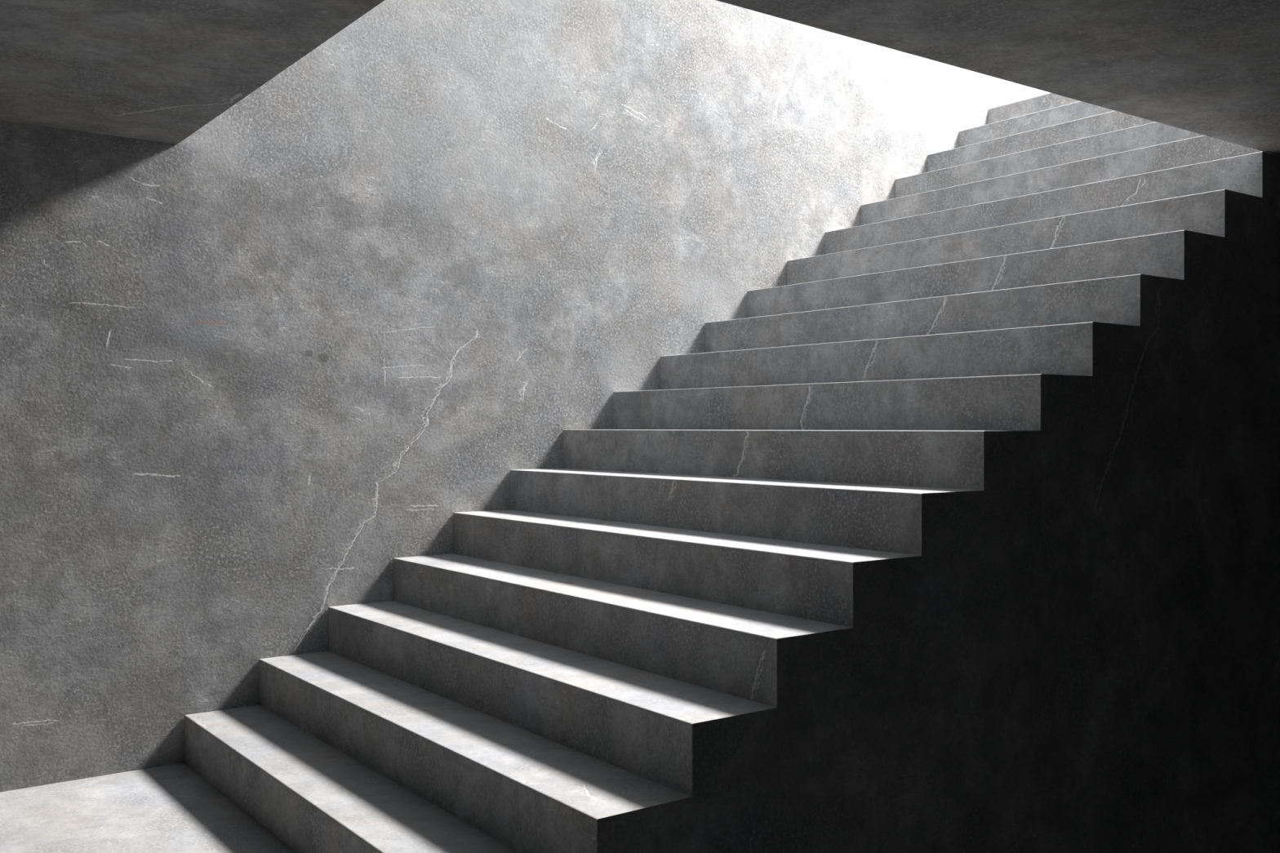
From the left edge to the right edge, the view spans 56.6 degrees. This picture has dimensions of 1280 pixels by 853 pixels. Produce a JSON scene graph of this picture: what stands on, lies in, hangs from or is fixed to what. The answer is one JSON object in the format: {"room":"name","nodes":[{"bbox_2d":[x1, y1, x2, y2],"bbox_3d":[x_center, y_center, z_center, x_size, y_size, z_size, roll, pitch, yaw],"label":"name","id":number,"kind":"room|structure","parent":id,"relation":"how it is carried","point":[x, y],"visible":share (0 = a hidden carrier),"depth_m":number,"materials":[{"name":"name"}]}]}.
{"room":"concrete stairwell","nodes":[
{"label":"concrete stairwell","id":0,"kind":"room"},
{"bbox_2d":[0,762,295,852],"bbox_3d":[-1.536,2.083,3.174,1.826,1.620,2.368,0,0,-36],"label":"floor","id":1,"kind":"structure","parent":0,"point":[172,808],"depth_m":3.85,"materials":[{"name":"concrete"}]},
{"bbox_2d":[0,0,1049,791],"bbox_3d":[-0.132,-2.596,5.806,12.960,10.980,0.216,0,0,-36],"label":"wall","id":2,"kind":"structure","parent":0,"point":[264,360],"depth_m":4.89,"materials":[{"name":"concrete"}]},
{"bbox_2d":[0,0,1279,155],"bbox_3d":[2.014,-1.517,2.877,12.600,0.900,7.047,0,0,-36],"label":"ceiling","id":3,"kind":"structure","parent":0,"point":[1208,68],"depth_m":3.37,"materials":[{"name":"concrete"}]},
{"bbox_3d":[2.068,2.983,2.802,12.960,0.180,7.228,0,0,-36],"label":"floor","id":4,"kind":"structure","parent":0,"visible":0},
{"bbox_2d":[184,93,1279,852],"bbox_3d":[1.762,0.464,5.590,6.917,4.860,2.365,0,0,-36],"label":"staircase","id":5,"kind":"structure","parent":4,"relation":"on","point":[965,538],"depth_m":4.05,"materials":[{"name":"concrete"}]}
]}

